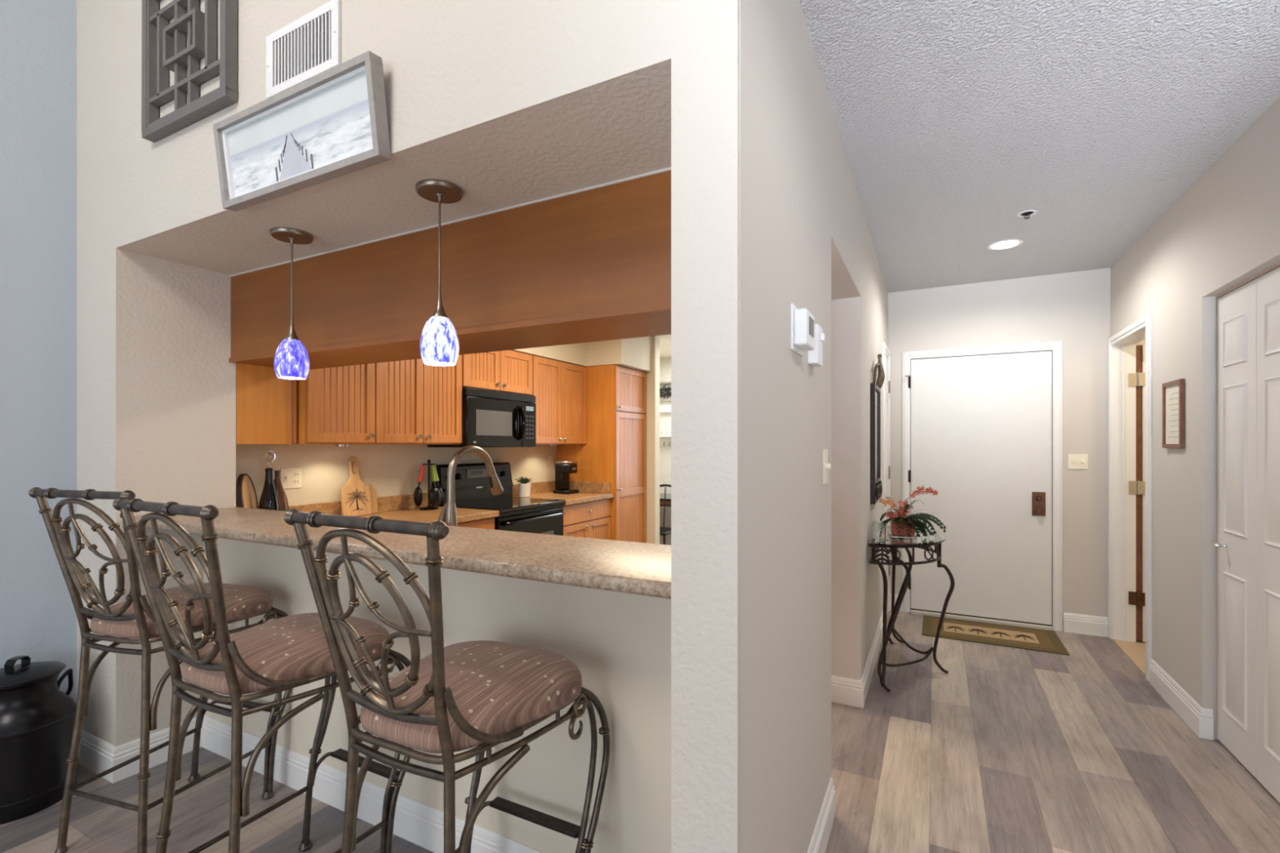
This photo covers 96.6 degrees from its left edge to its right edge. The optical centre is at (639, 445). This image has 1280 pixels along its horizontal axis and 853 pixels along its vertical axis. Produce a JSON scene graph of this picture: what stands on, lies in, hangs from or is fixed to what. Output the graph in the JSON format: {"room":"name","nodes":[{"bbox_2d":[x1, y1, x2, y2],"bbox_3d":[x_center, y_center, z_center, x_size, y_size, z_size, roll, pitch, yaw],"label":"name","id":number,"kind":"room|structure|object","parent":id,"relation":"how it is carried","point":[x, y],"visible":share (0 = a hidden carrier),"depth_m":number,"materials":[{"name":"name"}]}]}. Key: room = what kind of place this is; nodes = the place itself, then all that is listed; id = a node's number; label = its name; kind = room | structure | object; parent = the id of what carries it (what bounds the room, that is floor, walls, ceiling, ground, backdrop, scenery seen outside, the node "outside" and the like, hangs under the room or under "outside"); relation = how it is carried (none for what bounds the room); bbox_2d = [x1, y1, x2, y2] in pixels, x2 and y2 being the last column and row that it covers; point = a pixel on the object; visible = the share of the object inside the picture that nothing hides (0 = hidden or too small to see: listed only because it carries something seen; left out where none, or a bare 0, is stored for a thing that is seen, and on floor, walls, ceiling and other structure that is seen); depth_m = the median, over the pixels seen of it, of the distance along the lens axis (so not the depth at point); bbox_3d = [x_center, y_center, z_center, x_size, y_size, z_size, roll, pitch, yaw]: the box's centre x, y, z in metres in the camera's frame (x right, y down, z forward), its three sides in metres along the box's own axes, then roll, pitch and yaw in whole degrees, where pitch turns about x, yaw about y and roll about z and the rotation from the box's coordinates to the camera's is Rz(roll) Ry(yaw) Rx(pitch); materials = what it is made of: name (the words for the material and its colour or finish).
{"room":"living room","nodes":[
{"label":"living room","id":0,"kind":"room"},
{"bbox_2d":[0,0,76,703],"bbox_3d":[-3.548,-0.600,0.435,0.120,3.900,5.514,0,0,27],"label":"wall","id":1,"kind":"structure","parent":0,"point":[38,37],"depth_m":2.35,"materials":[{"name":"paint"}]},
{"bbox_2d":[76,0,671,746],"bbox_3d":[-1.082,-0.600,2.014,2.811,3.900,0.444,0,0,27],"label":"wall","id":2,"kind":"structure","parent":0,"point":[507,103],"depth_m":2.10,"materials":[{"name":"beige paint"}]},
{"bbox_2d":[141,0,238,142],"bbox_3d":[-1.593,-1.420,2.003,0.564,0.560,0.043,0,0,27],"label":"wall art","id":3,"kind":"object","parent":2,"relation":"attached to","point":[163,45],"visible":1,"depth_m":1.99,"materials":[{"name":"grey paint"}]},
{"bbox_2d":[270,226,313,379],"bbox_3d":[-1.310,-0.523,2.147,0.140,0.542,0.140,0,0,27],"label":"pendant light","id":4,"kind":"object","parent":2,"relation":"hanging from","point":[291,361],"visible":1,"depth_m":2.12,"materials":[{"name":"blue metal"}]},
{"bbox_2d":[213,50,391,211],"bbox_3d":[-1.028,-0.906,1.696,0.754,0.265,0.069,0,0,27],"label":"picture","id":5,"kind":"object","parent":2,"relation":"attached to","point":[332,124],"visible":1,"depth_m":1.67,"materials":[{"name":"grey wood"}]},
{"bbox_2d":[227,72,373,196],"bbox_3d":[-1.024,-0.908,1.704,0.684,0.200,0.033,0,0,27],"label":"print","id":6,"kind":"object","parent":5,"relation":"attached to","point":[325,124],"depth_m":1.68},
{"bbox_2d":[266,0,341,98],"bbox_3d":[-1.027,-1.196,1.727,0.356,0.196,0.014,0,0,27],"label":"air vent","id":7,"kind":"object","parent":2,"relation":"in","point":[309,46],"visible":0.99,"depth_m":1.72,"materials":[{"name":"white metal"}]},
{"bbox_2d":[415,178,462,366],"bbox_3d":[-0.623,-0.523,1.772,0.140,0.542,0.140,0,0,27],"label":"pendant light","id":8,"kind":"object","parent":2,"relation":"hanging from","point":[439,343],"visible":1,"depth_m":1.74,"materials":[{"name":"glass"}]},
{"bbox_2d":[235,444,556,506],"bbox_3d":[-1.046,0.120,5.108,0.120,2.460,5.086,0,0,27],"label":"wall","id":9,"kind":"structure","parent":0,"point":[392,470],"depth_m":3.64,"materials":[{"name":"beige paint"}]},
{"bbox_2d":[235,363,296,444],"bbox_3d":[-1.966,-0.365,2.885,0.284,0.726,0.288,0,0,27],"label":"upper cabinet","id":10,"kind":"object","parent":9,"relation":"attached to","point":[266,402],"visible":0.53,"depth_m":2.80,"materials":[{"name":"brown wood"}]},
{"bbox_2d":[280,467,302,488],"bbox_3d":[-1.954,0.185,3.200,0.020,0.115,0.118,0,0,27],"label":"outlet plate","id":11,"kind":"object","parent":9,"relation":"attached to","point":[291,477],"visible":0.97,"depth_m":3.20,"materials":[{"name":"beige plastic"}]},
{"bbox_2d":[293,471,299,476],"bbox_3d":[-1.944,0.164,3.226,0.002,0.026,0.034,0,0,27],"label":"socket","id":12,"kind":"object","parent":11,"relation":"attached to","point":[295,473],"depth_m":3.23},
{"bbox_2d":[293,479,299,484],"bbox_3d":[-1.944,0.206,3.226,0.002,0.026,0.034,0,0,27],"label":"socket","id":13,"kind":"object","parent":11,"relation":"attached to","point":[295,481],"depth_m":3.23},
{"bbox_2d":[296,363,374,444],"bbox_3d":[-1.762,-0.366,3.187,0.369,0.723,0.405,0,0,27],"label":"upper cabinet","id":14,"kind":"object","parent":9,"relation":"attached to","point":[335,405],"visible":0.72,"depth_m":3.08,"materials":[{"name":"brown wood"}]},
{"bbox_2d":[335,444,348,446],"bbox_3d":[-1.709,0.002,3.270,0.068,0.012,0.068,0,0,27],"label":"puck light","id":15,"kind":"object","parent":14,"relation":"attached to","point":[335,445],"visible":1,"depth_m":3.24,"materials":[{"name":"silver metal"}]},
{"bbox_2d":[373,355,462,444],"bbox_3d":[-1.511,-0.366,3.671,0.369,0.723,0.682,0,0,27],"label":"upper cabinet","id":16,"kind":"object","parent":9,"relation":"attached to","point":[416,402],"visible":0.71,"depth_m":3.56,"materials":[{"name":"brown wood"}]},
{"bbox_2d":[462,350,532,395],"bbox_3d":[-1.177,-0.565,4.317,0.369,0.326,0.764,0,0,27],"label":"upper cabinet","id":17,"kind":"object","parent":9,"relation":"attached to","point":[506,371],"visible":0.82,"depth_m":4.22,"materials":[{"name":"brown wood"}]},
{"bbox_2d":[427,387,536,447],"bbox_3d":[-1.145,-0.190,4.300,0.442,0.410,0.760,0,0,27],"label":"microwave","id":18,"kind":"object","parent":17,"relation":"attached to","point":[490,418],"visible":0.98,"depth_m":4.16,"materials":[{"name":"black plastic"}]},
{"bbox_2d":[548,455,553,467],"bbox_3d":[-0.838,0.155,5.370,0.008,0.115,0.072,0,0,27],"label":"outlet plate","id":19,"kind":"object","parent":9,"relation":"attached to","point":[550,457],"visible":1,"depth_m":5.37,"materials":[{"name":"beige plastic"}]},
{"bbox_2d":[530,355,586,444],"bbox_3d":[-0.817,-0.366,5.013,0.369,0.723,0.796,0,0,27],"label":"upper cabinet","id":20,"kind":"object","parent":9,"relation":"attached to","point":[558,388],"visible":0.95,"depth_m":4.90,"materials":[{"name":"brown wood"}]},
{"bbox_2d":[203,537,671,852],"bbox_3d":[-0.854,0.839,2.062,2.449,1.022,0.120,0,0,27],"label":"wall","id":21,"kind":"structure","parent":0,"point":[620,643],"depth_m":1.70,"materials":[{"name":"beige paint"}]},
{"bbox_2d":[133,506,671,599],"bbox_3d":[-0.914,0.309,1.946,2.447,0.036,0.418,0,0,27],"label":"countertop","id":22,"kind":"structure","parent":21,"relation":"on","point":[638,568],"depth_m":1.60,"materials":[{"name":"stone"}]},
{"bbox_2d":[511,342,586,366],"bbox_3d":[-1.325,-0.911,4.059,0.347,0.358,2.966,0,0,27],"label":"wall","id":23,"kind":"structure","parent":0,"point":[572,353],"depth_m":4.97,"materials":[{"name":"beige paint"}]},
{"bbox_2d":[586,335,659,544],"bbox_3d":[-0.300,0.130,5.609,0.745,2.440,0.730,0,0,27],"label":"wall","id":24,"kind":"structure","parent":0,"point":[639,353],"depth_m":5.68,"materials":[{"name":"beige paint"}]},
{"bbox_2d":[0,610,1279,852],"bbox_3d":[0.778,1.350,1.286,6.800,0.003,11.000,0,0,27],"label":"floor","id":25,"kind":"structure","parent":0,"point":[1010,749],"depth_m":2.29,"materials":[{"name":"brown wood"}]},
{"bbox_2d":[0,655,77,824],"bbox_3d":[-2.357,1.076,2.159,0.325,0.548,0.325,0,0,43],"label":"milk can","id":26,"kind":"object","parent":25,"relation":"on","point":[37,717],"visible":0.95,"depth_m":2.10,"materials":[{"name":"paint"}]},
{"bbox_2d":[28,487,291,852],"bbox_3d":[-1.668,0.743,2.068,0.460,1.214,0.625,0,0,17],"label":"bar stool","id":27,"kind":"object","parent":25,"relation":"on","point":[131,618],"visible":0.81,"depth_m":1.86,"materials":[{"name":"brown metal"}]},
{"bbox_2d":[90,582,273,638],"bbox_3d":[-1.663,0.582,2.087,0.455,0.093,0.470,0,0,17],"label":"seat cushion","id":28,"kind":"object","parent":27,"relation":"on","point":[245,602],"depth_m":1.95,"materials":[{"name":"fabric"}]},
{"bbox_2d":[112,497,413,852],"bbox_3d":[-1.034,0.743,1.658,0.460,1.214,0.625,0,0,27],"label":"bar stool","id":29,"kind":"object","parent":25,"relation":"on","point":[282,654],"visible":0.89,"depth_m":1.48,"materials":[{"name":"brown metal"}]},
{"bbox_2d":[181,613,390,694],"bbox_3d":[-1.025,0.582,1.675,0.455,0.093,0.470,0,0,27],"label":"seat cushion","id":30,"kind":"object","parent":29,"relation":"on","point":[282,654],"depth_m":1.52,"materials":[{"name":"fabric"}]},
{"bbox_2d":[284,508,609,852],"bbox_3d":[-0.419,0.743,1.387,0.460,1.214,0.625,0,0,27],"label":"bar stool","id":31,"kind":"object","parent":25,"relation":"on","point":[484,695],"visible":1,"depth_m":1.21,"materials":[{"name":"metal"}]},
{"bbox_2d":[360,640,582,753],"bbox_3d":[-0.410,0.582,1.404,0.455,0.093,0.470,0,0,27],"label":"seat cushion","id":32,"kind":"object","parent":31,"relation":"on","point":[500,691],"depth_m":1.27,"materials":[{"name":"fabric"}]},
{"bbox_2d":[457,517,494,529],"bbox_3d":[-1.402,0.913,3.594,0.634,0.874,0.778,0,0,27],"label":"base cabinet","id":33,"kind":"object","parent":25,"relation":"on","point":[486,523],"visible":0.02,"depth_m":3.69,"materials":[{"name":"brown wood"}]},
{"bbox_2d":[431,462,565,535],"bbox_3d":[-1.024,0.720,4.275,0.676,1.160,0.762,0,0,27],"label":"range","id":34,"kind":"object","parent":25,"relation":"on","point":[472,484],"visible":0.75,"depth_m":4.24,"materials":[{"name":"black metal"}]},
{"bbox_2d":[437,497,565,513],"bbox_3d":[-1.024,0.441,4.275,0.605,0.026,0.762,0,0,27],"label":"cooktop","id":35,"kind":"object","parent":34,"relation":"in","point":[503,504],"depth_m":4.20,"materials":[{"name":"black glass"}]},
{"bbox_2d":[561,498,611,539],"bbox_3d":[-0.692,0.913,4.968,0.634,0.874,0.761,0,0,27],"label":"base cabinet","id":36,"kind":"object","parent":25,"relation":"on","point":[591,519],"visible":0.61,"depth_m":4.84,"materials":[{"name":"brown wood"}]},
{"bbox_2d":[512,480,614,505],"bbox_3d":[-0.691,0.406,4.968,0.641,0.136,0.768,0,0,27],"label":"countertop","id":37,"kind":"structure","parent":36,"relation":"on","point":[588,491],"depth_m":5.15,"materials":[{"name":"beige stone"}]},
{"bbox_2d":[515,475,532,497],"bbox_3d":[-0.982,0.346,4.800,0.136,0.180,0.137,0,0,27],"label":"potted succulent","id":38,"kind":"object","parent":37,"relation":"on","point":[523,488],"visible":0.99,"depth_m":4.76,"materials":[{"name":"white ceramic"}]},
{"bbox_2d":[517,483,530,497],"bbox_3d":[-0.975,0.378,4.799,0.110,0.115,0.109,0,0,27],"label":"pot","id":39,"kind":"object","parent":38,"relation":"attached to","point":[523,489],"depth_m":4.75,"materials":[{"name":"white ceramic"}]},
{"bbox_2d":[553,460,578,493],"bbox_3d":[-0.671,0.289,5.188,0.173,0.292,0.180,0,0,27],"label":"coffee maker","id":40,"kind":"object","parent":37,"relation":"on","point":[563,468],"visible":1,"depth_m":5.14,"materials":[{"name":"black plastic"}]},
{"bbox_2d":[556,364,646,542],"bbox_3d":[-0.352,0.310,5.575,0.679,2.080,0.619,0,0,27],"label":"pantry cabinet","id":41,"kind":"object","parent":25,"relation":"on","point":[614,451],"visible":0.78,"depth_m":5.29,"materials":[{"name":"brown wood"}]},
{"bbox_2d":[659,484,671,544],"bbox_3d":[0.190,0.889,6.072,0.380,0.923,0.443,0,0,27],"label":"shelving unit","id":42,"kind":"object","parent":25,"relation":"on","point":[664,531],"visible":0.14,"depth_m":6.15,"materials":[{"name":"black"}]},
{"bbox_2d":[659,493,671,506],"bbox_3d":[0.326,0.975,6.727,0.700,0.750,0.650,0,0,27],"label":"table","id":43,"kind":"object","parent":25,"relation":"on","point":[668,496],"visible":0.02,"depth_m":6.43,"materials":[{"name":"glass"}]},
{"bbox_2d":[867,524,955,692],"bbox_3d":[1.657,0.948,3.453,0.438,0.801,0.900,0,0,27],"label":"console table","id":44,"kind":"object","parent":25,"relation":"on","point":[922,542],"visible":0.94,"depth_m":3.25,"materials":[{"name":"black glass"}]},
{"bbox_2d":[871,520,885,541],"bbox_3d":[1.367,0.491,3.267,0.076,0.110,0.076,0,0,27],"label":"glass jar","id":45,"kind":"object","parent":44,"relation":"on","point":[877,528],"visible":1,"depth_m":3.24,"materials":[{"name":"white"}]},
{"bbox_2d":[878,485,952,538],"bbox_3d":[1.595,0.390,3.381,0.431,0.312,0.345,0,0,-22],"label":"orchid arrangement","id":46,"kind":"object","parent":44,"relation":"on","point":[903,525],"visible":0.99,"depth_m":3.36,"materials":[{"name":"plant"}]},
{"bbox_2d":[921,614,1069,655],"bbox_3d":[2.499,1.344,4.083,0.850,0.010,0.514,0,0,27],"label":"door mat","id":47,"kind":"object","parent":25,"relation":"on","point":[1034,639],"visible":1,"depth_m":4.03,"materials":[{"name":"fabric"}]},
{"bbox_3d":[-0.609,0.913,2.361,1.889,0.874,0.604,0,0,27],"label":"cabinet","id":48,"kind":"object","parent":25,"relation":"on","visible":0},
{"bbox_2d":[288,493,499,523],"bbox_3d":[-0.684,0.406,2.865,2.585,0.136,1.424,0,0,27],"label":"countertop","id":49,"kind":"structure","parent":48,"relation":"on","point":[403,507],"depth_m":3.65,"materials":[{"name":"beige stone"}]},
{"bbox_2d":[236,473,257,508],"bbox_3d":[-1.983,0.288,2.884,0.062,0.292,0.292,0,0,-23],"label":"round board","id":50,"kind":"object","parent":49,"relation":"on","point":[246,497],"visible":0.61,"depth_m":2.84,"materials":[{"name":"brown wood"}]},
{"bbox_2d":[257,449,279,511],"bbox_3d":[-1.910,0.230,2.938,0.096,0.412,0.096,0,0,27],"label":"wine bottle","id":51,"kind":"object","parent":49,"relation":"on","point":[268,500],"visible":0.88,"depth_m":2.92,"materials":[{"name":"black glass"}]},
{"bbox_2d":[274,470,289,511],"bbox_3d":[-1.944,0.285,3.056,0.112,0.300,0.111,0,0,27],"label":"oil bottle","id":52,"kind":"object","parent":49,"relation":"on","point":[284,506],"visible":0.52,"depth_m":3.04,"materials":[{"name":"brown glass"}]},
{"bbox_2d":[340,456,371,516],"bbox_3d":[-1.752,0.251,3.506,0.055,0.368,0.194,0,0,26],"label":"cutting board","id":53,"kind":"object","parent":49,"relation":"on","point":[355,495],"visible":0.98,"depth_m":3.50,"materials":[{"name":"brown wood"}]},
{"bbox_2d":[366,484,377,513],"bbox_3d":[-1.738,0.340,3.572,0.025,0.190,0.200,0,0,27],"label":"board","id":54,"kind":"object","parent":49,"relation":"on","point":[372,491],"visible":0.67,"depth_m":3.63,"materials":[{"name":"brown wood"}]},
{"bbox_2d":[419,459,438,510],"bbox_3d":[-1.437,0.266,3.884,0.124,0.340,0.124,0,0,27],"label":"carousel","id":55,"kind":"object","parent":49,"relation":"on","point":[428,507],"visible":1,"depth_m":3.88,"materials":[{"name":"black plastic"}]},
{"bbox_2d":[413,465,424,506],"bbox_3d":[-1.494,0.274,3.853,0.066,0.278,0.092,0,0,-28],"label":"utensil","id":56,"kind":"object","parent":55,"relation":"hanging from","point":[418,495],"visible":1,"depth_m":3.83,"materials":[{"name":"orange plastic"}]},
{"bbox_2d":[428,465,441,506],"bbox_3d":[-1.385,0.274,3.844,0.066,0.278,0.092,0,0,37],"label":"utensil","id":57,"kind":"object","parent":55,"relation":"hanging from","point":[434,495],"visible":1,"depth_m":3.83,"materials":[{"name":"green plastic"}]},
{"bbox_2d":[433,465,443,504],"bbox_3d":[-1.397,0.274,3.936,0.092,0.278,0.066,0,0,37],"label":"utensil","id":58,"kind":"object","parent":55,"relation":"hanging from","point":[435,469],"visible":0.45,"depth_m":3.92,"materials":[{"name":"plastic"}]},
{"bbox_2d":[438,445,503,526],"bbox_3d":[-0.692,0.219,2.337,0.105,0.434,0.308,0,0,31],"label":"kitchen faucet","id":59,"kind":"object","parent":49,"relation":"on","point":[447,515],"visible":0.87,"depth_m":2.24,"materials":[{"name":"silver metal"}]},
{"bbox_2d":[655,334,671,359],"bbox_3d":[0.177,-1.100,4.476,2.634,0.020,5.086,0,0,27],"label":"ceiling","id":60,"kind":"structure","parent":0,"point":[664,340],"depth_m":6.29,"materials":[{"name":"beige paint"}]},
{"bbox_2d":[228,167,671,369],"bbox_3d":[-0.758,-0.739,2.252,2.447,0.701,0.336,0,0,27],"label":"wooden valance","id":61,"kind":"object","parent":60,"relation":"hanging from","point":[593,264],"visible":0.52,"depth_m":1.98,"materials":[{"name":"brown wood"}]},
{"bbox_2d":[659,358,671,545],"bbox_3d":[1.322,0.130,6.690,2.634,2.440,0.100,0,0,27],"label":"wall","id":62,"kind":"structure","parent":0,"point":[664,363],"depth_m":7.15,"materials":[{"name":"beige paint"}]},
{"bbox_2d":[659,381,671,401],"bbox_3d":[0.335,-0.670,7.115,0.266,0.240,0.052,0,0,27],"label":"wall basket","id":63,"kind":"object","parent":62,"relation":"attached to","point":[664,387],"visible":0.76,"depth_m":7.12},
{"bbox_2d":[659,408,671,445],"bbox_3d":[0.438,-0.220,7.020,0.670,0.460,0.119,0,0,27],"label":"shelf","id":64,"kind":"object","parent":62,"relation":"attached to","point":[664,440],"visible":0.19,"depth_m":7.11,"materials":[{"name":"wood"}]},
{"bbox_2d":[660,431,665,435],"bbox_3d":[0.283,-0.145,7.090,0.060,0.060,0.060,0,0,27],"label":"cup","id":65,"kind":"object","parent":64,"relation":"on","point":[662,433],"visible":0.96,"depth_m":7.07,"materials":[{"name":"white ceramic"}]},
{"bbox_2d":[666,431,670,435],"bbox_3d":[0.349,-0.145,7.056,0.060,0.060,0.060,0,0,27],"label":"cup","id":66,"kind":"object","parent":64,"relation":"on","point":[668,433],"visible":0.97,"depth_m":7.03,"materials":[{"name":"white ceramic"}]},
{"bbox_2d":[671,0,739,852],"bbox_3d":[0.558,-0.600,2.081,0.241,3.900,2.070,0,0,27],"label":"wall pillar","id":67,"kind":"structure","parent":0,"point":[705,33],"depth_m":1.14,"materials":[{"name":"beige paint"}]},
{"bbox_2d":[739,0,888,852],"bbox_3d":[1.000,0.050,2.957,0.263,2.600,4.008,0,0,27],"label":"wall","id":68,"kind":"structure","parent":0,"point":[800,204],"depth_m":1.57,"materials":[{"name":"beige paint"}]},
{"bbox_2d":[77,715,835,852],"bbox_3d":[-2.002,1.282,0.064,2.969,0.135,6.075,0,0,27],"label":"baseboard","id":69,"kind":"structure","parent":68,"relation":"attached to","point":[418,823],"depth_m":2.14,"materials":[{"name":"white wood"}]},
{"bbox_2d":[790,302,814,356],"bbox_3d":[0.447,-0.314,1.556,0.041,0.122,0.145,0,0,27],"label":"thermostat","id":70,"kind":"object","parent":68,"relation":"attached to","point":[802,321],"visible":1,"depth_m":1.51,"materials":[{"name":"white plastic"}]},
{"bbox_2d":[808,324,825,367],"bbox_3d":[0.539,-0.303,1.735,0.040,0.118,0.082,0,0,27],"label":"wall sensor","id":71,"kind":"object","parent":68,"relation":"attached to","point":[815,357],"visible":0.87,"depth_m":1.71,"materials":[{"name":"white plastic"}]},
{"bbox_2d":[822,449,831,484],"bbox_3d":[0.646,0.074,1.962,0.022,0.118,0.075,0,0,27],"label":"light switch","id":72,"kind":"object","parent":68,"relation":"attached to","point":[826,465],"visible":1,"depth_m":1.95,"materials":[{"name":"white plastic"}]},
{"bbox_2d":[831,612,883,708],"bbox_3d":[1.340,1.282,3.599,0.276,0.135,1.375,0,0,27],"label":"baseboard","id":73,"kind":"structure","parent":68,"relation":"attached to","point":[845,691],"depth_m":2.99,"materials":[{"name":"white wood"}]},
{"bbox_2d":[871,354,884,504],"bbox_3d":[1.489,-0.108,3.553,0.057,0.921,0.400,0,0,27],"label":"wall mirror","id":74,"kind":"object","parent":68,"relation":"attached to","point":[876,482],"visible":0.99,"depth_m":3.45,"materials":[{"name":"metal"}]},
{"bbox_2d":[875,391,878,478],"bbox_3d":[1.469,-0.065,3.563,0.011,0.550,0.330,0,0,27],"label":"mirror glass","id":75,"kind":"object","parent":74,"relation":"attached to","point":[877,392],"depth_m":3.63,"materials":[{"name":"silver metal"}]},
{"bbox_2d":[882,341,890,612],"bbox_3d":[1.906,0.295,4.407,0.018,2.109,0.576,0,0,27],"label":"trim","id":76,"kind":"structure","parent":68,"relation":"attached to","point":[886,352],"depth_m":4.18,"materials":[{"name":"white wood"}]},
{"bbox_2d":[885,355,893,615],"bbox_3d":[1.933,0.323,4.410,0.063,2.035,0.480,0,0,27],"label":"door","id":77,"kind":"structure","parent":68,"relation":"in","point":[887,383],"depth_m":4.49,"materials":[{"name":"white wood"}]},
{"bbox_2d":[888,267,1145,631],"bbox_3d":[3.236,0.050,4.125,3.240,2.600,0.120,0,0,27],"label":"wall","id":78,"kind":"structure","parent":0,"point":[1073,308],"depth_m":4.14,"materials":[{"name":"beige paint"}]},
{"bbox_2d":[890,593,902,612],"bbox_3d":[2.080,1.282,4.643,0.110,0.135,0.020,0,0,27],"label":"baseboard","id":79,"kind":"structure","parent":78,"relation":"attached to","point":[895,595],"depth_m":4.64,"materials":[{"name":"white wood"}]},
{"bbox_2d":[905,351,1052,625],"bbox_3d":[2.577,0.312,4.383,0.972,2.005,0.105,0,0,27],"label":"door","id":80,"kind":"structure","parent":78,"relation":"in","point":[981,425],"depth_m":4.36,"materials":[{"name":"white metal"}]},
{"bbox_2d":[902,341,1062,631],"bbox_3d":[2.596,0.298,4.378,1.056,2.104,0.018,0,0,27],"label":"trim","id":81,"kind":"structure","parent":78,"relation":"attached to","point":[1056,347],"depth_m":4.16,"materials":[{"name":"white wood"}]},
{"bbox_2d":[910,609,1053,631],"bbox_3d":[2.588,1.337,4.364,0.940,0.026,0.050,0,0,27],"label":"trim","id":82,"kind":"structure","parent":78,"relation":"attached to","point":[912,611],"depth_m":4.33,"materials":[{"name":"white wood"}]},
{"bbox_2d":[1067,453,1088,469],"bbox_3d":[3.145,0.118,4.091,0.115,0.108,0.022,0,0,27],"label":"light switch","id":83,"kind":"object","parent":78,"relation":"attached to","point":[1075,461],"visible":1,"depth_m":4.10,"materials":[{"name":"beige plastic"}]},
{"bbox_2d":[1063,612,1107,636],"bbox_3d":[3.191,1.282,4.072,0.270,0.135,0.015,0,0,27],"label":"baseboard","id":84,"kind":"structure","parent":78,"relation":"attached to","point":[1073,623],"depth_m":4.07,"materials":[{"name":"white wood"}]},
{"bbox_2d":[799,0,1279,293],"bbox_3d":[1.817,-1.260,2.556,1.560,0.020,4.210,0,0,27],"label":"ceiling","id":85,"kind":"structure","parent":0,"point":[956,120],"depth_m":2.16,"materials":[{"name":"white paint"}]},
{"bbox_2d":[986,239,1022,250],"bbox_3d":[2.268,-1.246,3.544,0.190,0.007,0.190,0,0,27],"label":"recessed light","id":86,"kind":"object","parent":85,"relation":"in","point":[1008,243],"visible":1,"depth_m":3.54,"materials":[{"name":"white plastic"}]},
{"bbox_2d":[1017,209,1037,219],"bbox_3d":[2.085,-1.236,3.070,0.092,0.028,0.092,0,0,27],"label":"sprinkler","id":87,"kind":"object","parent":85,"relation":"attached to","point":[1024,214],"visible":1,"depth_m":3.07,"materials":[{"name":"white metal"}]},
{"bbox_2d":[1110,97,1279,739],"bbox_3d":[2.445,0.050,2.203,0.120,2.600,4.020,0,0,27],"label":"wall","id":88,"kind":"structure","parent":0,"point":[1224,231],"depth_m":2.70,"materials":[{"name":"beige paint"}]},
{"bbox_2d":[1112,327,1145,642],"bbox_3d":[3.169,0.325,3.599,0.125,2.051,0.767,0,0,27],"label":"trim","id":89,"kind":"structure","parent":88,"relation":"attached to","point":[1124,352],"depth_m":3.93,"materials":[{"name":"white wood"}]},
{"bbox_2d":[1107,312,1152,681],"bbox_3d":[3.106,0.297,3.632,0.018,2.105,0.871,0,0,27],"label":"trim","id":90,"kind":"structure","parent":88,"relation":"attached to","point":[1146,322],"depth_m":3.29,"materials":[{"name":"wood"}]},
{"bbox_2d":[1128,344,1145,642],"bbox_3d":[3.720,0.329,3.750,0.795,2.027,0.049,0,0,27],"label":"door","id":91,"kind":"structure","parent":88,"relation":"in","point":[1138,379],"depth_m":3.90,"materials":[{"name":"brown wood"}]},
{"bbox_2d":[1161,378,1184,448],"bbox_3d":[2.746,-0.158,2.937,0.017,0.345,0.258,0,0,27],"label":"picture","id":92,"kind":"object","parent":88,"relation":"attached to","point":[1173,392],"visible":1,"depth_m":2.92,"materials":[{"name":"brown wood"}]},
{"bbox_2d":[1149,658,1213,740],"bbox_3d":[2.763,1.282,2.928,0.050,0.135,0.690,0,0,27],"label":"baseboard","id":93,"kind":"structure","parent":88,"relation":"attached to","point":[1200,720],"depth_m":2.81,"materials":[{"name":"white wood"}]},
{"bbox_2d":[1213,278,1257,778],"bbox_3d":[2.547,0.335,2.446,0.072,2.006,0.354,0,0,27],"label":"door","id":94,"kind":"structure","parent":88,"relation":"in","point":[1236,545],"depth_m":2.42,"materials":[{"name":"white wood"}]},
{"bbox_2d":[1216,262,1279,297],"bbox_3d":[2.318,-0.678,1.959,0.032,0.013,1.439,0,0,27],"label":"trim","id":95,"kind":"structure","parent":88,"relation":"attached to","point":[1268,269],"depth_m":2.33,"materials":[{"name":"paint"}]},
{"bbox_2d":[1257,266,1279,803],"bbox_3d":[2.397,0.335,2.121,0.039,2.006,0.354,0,0,27],"label":"door","id":96,"kind":"structure","parent":88,"relation":"in","point":[1268,284],"depth_m":2.19,"materials":[{"name":"white wood"}]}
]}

